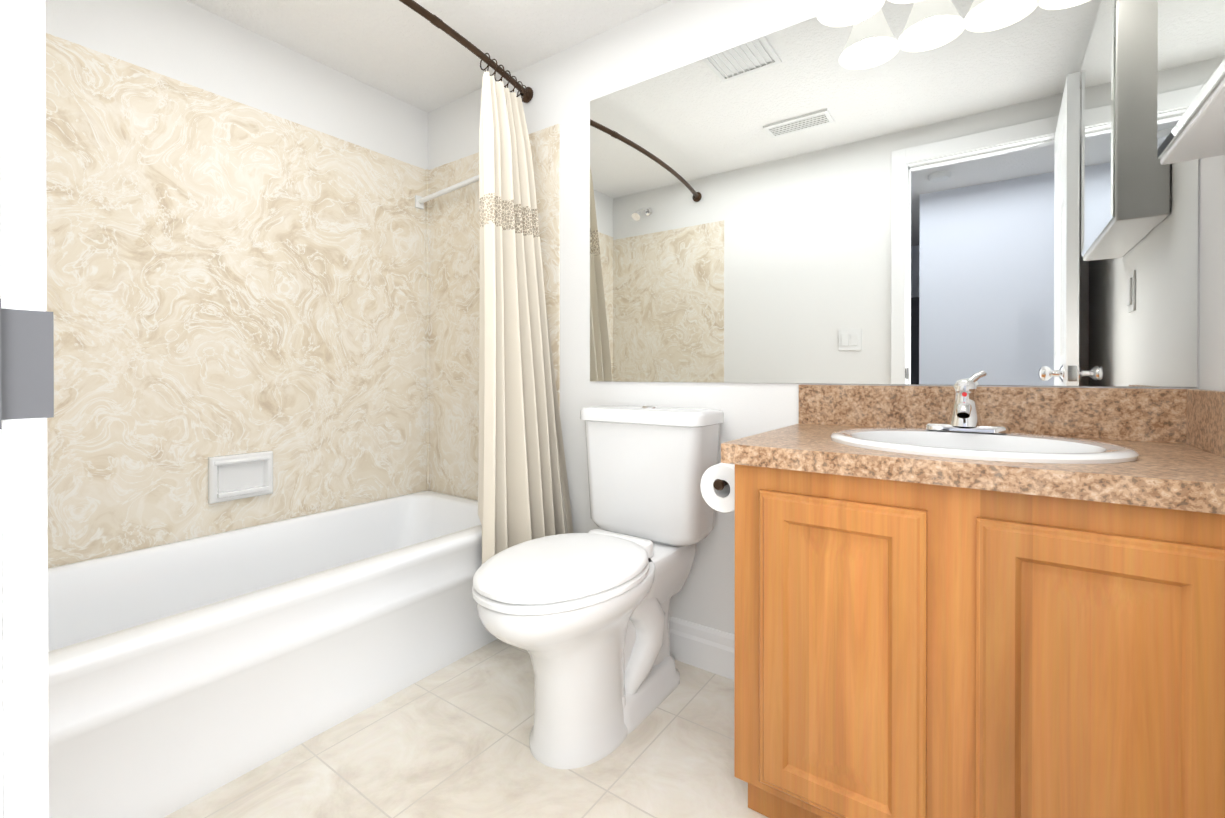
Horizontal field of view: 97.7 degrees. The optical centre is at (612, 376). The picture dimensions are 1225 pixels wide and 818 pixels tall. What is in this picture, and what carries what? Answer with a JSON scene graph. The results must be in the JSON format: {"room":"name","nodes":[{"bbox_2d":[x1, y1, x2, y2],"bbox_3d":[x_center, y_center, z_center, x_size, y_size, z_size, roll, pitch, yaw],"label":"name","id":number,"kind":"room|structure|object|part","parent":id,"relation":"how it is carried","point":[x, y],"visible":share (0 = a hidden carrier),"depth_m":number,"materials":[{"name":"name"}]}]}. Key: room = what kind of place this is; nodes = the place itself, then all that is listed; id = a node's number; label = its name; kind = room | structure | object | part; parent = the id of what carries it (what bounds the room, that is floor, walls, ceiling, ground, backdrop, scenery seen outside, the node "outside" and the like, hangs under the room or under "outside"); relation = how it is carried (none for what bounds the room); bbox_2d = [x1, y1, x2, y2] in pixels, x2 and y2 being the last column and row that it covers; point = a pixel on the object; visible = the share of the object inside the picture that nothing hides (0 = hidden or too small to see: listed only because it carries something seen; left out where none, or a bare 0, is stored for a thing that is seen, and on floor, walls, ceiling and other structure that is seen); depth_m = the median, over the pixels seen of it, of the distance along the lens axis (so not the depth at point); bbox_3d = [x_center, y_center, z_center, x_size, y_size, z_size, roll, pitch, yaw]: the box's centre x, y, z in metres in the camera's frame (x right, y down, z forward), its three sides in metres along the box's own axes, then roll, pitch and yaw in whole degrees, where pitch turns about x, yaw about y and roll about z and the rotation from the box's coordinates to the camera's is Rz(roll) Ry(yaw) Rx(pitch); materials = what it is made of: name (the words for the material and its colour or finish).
{"room":"bathroom","nodes":[
{"label":"bathroom","id":0,"kind":"room"},
{"bbox_2d":[46,0,427,169],"bbox_3d":[-1.383,-0.160,1.965,0.100,2.210,1.770,0,0,35],"label":"wall","id":1,"kind":"structure","parent":0,"point":[187,42],"depth_m":1.93,"materials":[{"name":"white paint"}]},
{"bbox_2d":[46,33,427,567],"bbox_3d":[-1.335,-0.214,1.943,0.004,1.542,1.550,0,0,35],"label":"wall panel","id":2,"kind":"object","parent":1,"relation":"attached to","point":[226,276],"visible":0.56,"depth_m":1.86,"materials":[{"name":"beige stone"}]},
{"bbox_2d":[208,451,272,503],"bbox_3d":[-1.327,0.360,1.921,0.034,0.160,0.200,0,0,35],"label":"soap dish","id":3,"kind":"object","parent":2,"relation":"attached to","point":[238,476],"visible":1,"depth_m":1.92,"materials":[{"name":"white ceramic"}]},
{"bbox_2d":[415,175,478,208],"bbox_3d":[-0.673,-0.830,2.353,0.596,0.076,0.040,0,0,35],"label":"shower rail","id":4,"kind":"object","parent":2,"relation":"attached to","point":[419,202],"visible":0.73,"depth_m":2.41,"materials":[{"name":"white plastic"}]},
{"bbox_2d":[426,169,429,489],"bbox_3d":[-0.885,-0.223,2.562,0.012,1.530,0.012,0,0,35],"label":"trim","id":5,"kind":"structure","parent":1,"relation":"attached to","point":[427,356],"depth_m":2.56,"materials":[{"name":"beige stone"}]},
{"bbox_2d":[186,0,670,111],"bbox_3d":[-0.298,-1.287,1.190,2.760,0.050,1.770,0,0,35],"label":"ceiling","id":6,"kind":"structure","parent":0,"point":[398,49],"depth_m":1.97,"materials":[{"name":"white paint"}]},
{"bbox_2d":[164,639,767,817],"bbox_3d":[-0.298,0.973,1.199,2.760,0.050,1.770,0,0,35],"label":"floor","id":7,"kind":"structure","parent":0,"point":[451,740],"depth_m":1.30,"materials":[{"name":"tile"}]},
{"bbox_2d":[48,491,496,817],"bbox_3d":[-1.020,0.746,1.723,0.764,0.400,1.538,0,0,35],"label":"bathtub","id":8,"kind":"object","parent":7,"relation":"on","point":[183,673],"visible":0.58,"depth_m":1.43,"materials":[{"name":"white ceramic"}]},
{"bbox_2d":[472,405,723,768],"bbox_3d":[-0.044,0.521,1.486,0.447,0.852,0.777,0,0,35],"label":"toilet","id":9,"kind":"object","parent":7,"relation":"on","point":[582,619],"visible":1,"depth_m":1.43,"materials":[{"name":"white ceramic"}]},
{"bbox_3d":[-0.117,0.487,1.384,0.384,0.050,0.526,0,0,35],"label":"seat","id":10,"kind":"part","parent":9,"relation":"part of","materials":[{"name":"white plastic"}]},
{"bbox_3d":[0.119,0.124,1.715,0.447,0.044,0.212,0,0,35],"label":"lid","id":11,"kind":"part","parent":9,"relation":"part of","materials":[{"name":"white ceramic"}]},
{"bbox_3d":[0.120,0.328,1.717,0.425,0.364,0.190,0,0,35],"label":"tank","id":12,"kind":"part","parent":9,"relation":"part of","materials":[{"name":"white ceramic"}]},
{"bbox_2d":[700,370,1224,817],"bbox_3d":[0.665,0.468,1.131,0.905,0.961,0.558,0,0,35],"label":"bathroom vanity","id":13,"kind":"object","parent":7,"relation":"on","point":[964,598],"visible":1,"depth_m":0.90,"materials":[{"name":"brown wood"}]},
{"bbox_3d":[0.413,0.521,0.991,0.290,0.585,0.020,0,0,35],"label":"door","id":14,"kind":"part","parent":13,"relation":"part of","materials":[{"name":"brown wood"}]},
{"bbox_2d":[721,424,1224,514],"bbox_3d":[0.709,0.158,1.099,0.796,0.040,0.558,0,0,35],"label":"countertop","id":15,"kind":"structure","parent":13,"relation":"on","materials":[{"name":"stone"}]},
{"bbox_2d":[924,370,1007,433],"bbox_3d":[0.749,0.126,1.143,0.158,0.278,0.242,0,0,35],"label":"faucet","id":16,"kind":"object","parent":15,"relation":"on","point":[964,418],"depth_m":1.19,"materials":[{"name":"silver metal"}]},
{"bbox_2d":[830,428,1138,463],"bbox_3d":[0.705,0.195,1.072,0.502,0.142,0.422,0,0,35],"label":"sink","id":17,"kind":"object","parent":15,"relation":"in","point":[994,445],"depth_m":1.05,"materials":[{"name":"white ceramic"}]},
{"bbox_3d":[0.707,0.522,0.783,0.290,0.585,0.020,0,0,35],"label":"door","id":18,"kind":"part","parent":13,"relation":"part of","materials":[{"name":"brown wood"}]},
{"bbox_2d":[428,0,1199,634],"bbox_3d":[0.185,-0.160,1.875,2.760,2.210,0.100,0,0,35],"label":"wall","id":19,"kind":"structure","parent":0,"point":[568,84],"depth_m":1.92,"materials":[{"name":"white paint"}]},
{"bbox_2d":[399,0,532,102],"bbox_3d":[-0.761,-1.143,1.532,0.138,0.062,1.541,0,0,35],"label":"curtain rod","id":20,"kind":"object","parent":19,"relation":"attached to","point":[435,20],"visible":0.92,"depth_m":1.83,"materials":[{"name":"brown metal"}]},
{"bbox_2d":[478,53,573,563],"bbox_3d":[-0.341,-0.185,1.936,0.328,1.960,0.390,0,0,35],"label":"shower curtain","id":21,"kind":"object","parent":20,"relation":"hanging from","point":[523,492],"visible":0.79,"depth_m":1.92,"materials":[{"name":"fabric"}]},
{"bbox_2d":[428,124,559,499],"bbox_3d":[-0.547,-0.022,2.332,0.831,1.930,0.004,0,0,35],"label":"wall panel","id":22,"kind":"object","parent":19,"relation":"attached to","point":[454,259],"visible":0.39,"depth_m":2.42,"materials":[{"name":"beige stone"}]},
{"bbox_2d":[669,615,734,679],"bbox_3d":[0.178,0.878,1.815,0.952,0.135,0.014,0,0,35],"label":"baseboard","id":23,"kind":"structure","parent":19,"relation":"attached to","point":[709,649],"depth_m":1.73,"materials":[{"name":"white paint"}]},
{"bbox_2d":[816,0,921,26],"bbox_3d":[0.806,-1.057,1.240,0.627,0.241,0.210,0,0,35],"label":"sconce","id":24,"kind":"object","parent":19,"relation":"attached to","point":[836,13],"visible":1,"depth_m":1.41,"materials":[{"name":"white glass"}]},
{"bbox_2d":[590,0,1197,386],"bbox_3d":[0.556,-0.501,1.545,1.566,1.044,0.005,0,0,35],"label":"mirror","id":25,"kind":"object","parent":19,"relation":"attached to","point":[939,192],"visible":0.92,"depth_m":1.39,"materials":[{"name":"clear glass"}]},
{"bbox_2d":[799,385,1224,457],"bbox_3d":[0.709,0.082,1.098,0.796,0.112,0.558,0,0,35],"label":"backsplash","id":26,"kind":"structure","parent":19,"relation":"attached to","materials":[{"name":"stone"}]},
{"bbox_2d":[1199,155,1224,390],"bbox_3d":[0.757,-0.154,0.384,0.100,2.210,1.670,0,0,35],"label":"wall","id":27,"kind":"structure","parent":0,"point":[1212,290],"depth_m":1.03,"materials":[{"name":"white paint"}]},
{"bbox_2d":[1157,0,1224,164],"bbox_3d":[0.861,-0.710,0.706,0.102,0.660,0.580,0,0,35],"label":"medicine cabinet","id":28,"kind":"object","parent":27,"relation":"attached to","point":[1191,88],"visible":1,"depth_m":0.83,"materials":[{"name":"white mirror"}]},
{"bbox_3d":[-0.776,-0.155,0.522,2.560,2.210,0.120,0,0,35],"label":"wall","id":29,"kind":"structure","parent":0,"visible":0},
{"bbox_2d":[0,0,53,817],"bbox_3d":[-0.049,-0.102,0.007,0.772,2.110,0.152,0,0,35],"label":"door frame","id":30,"kind":"structure","parent":29,"relation":"attached to","point":[24,734],"depth_m":0.25,"materials":[{"name":"white paint"}]}
]}

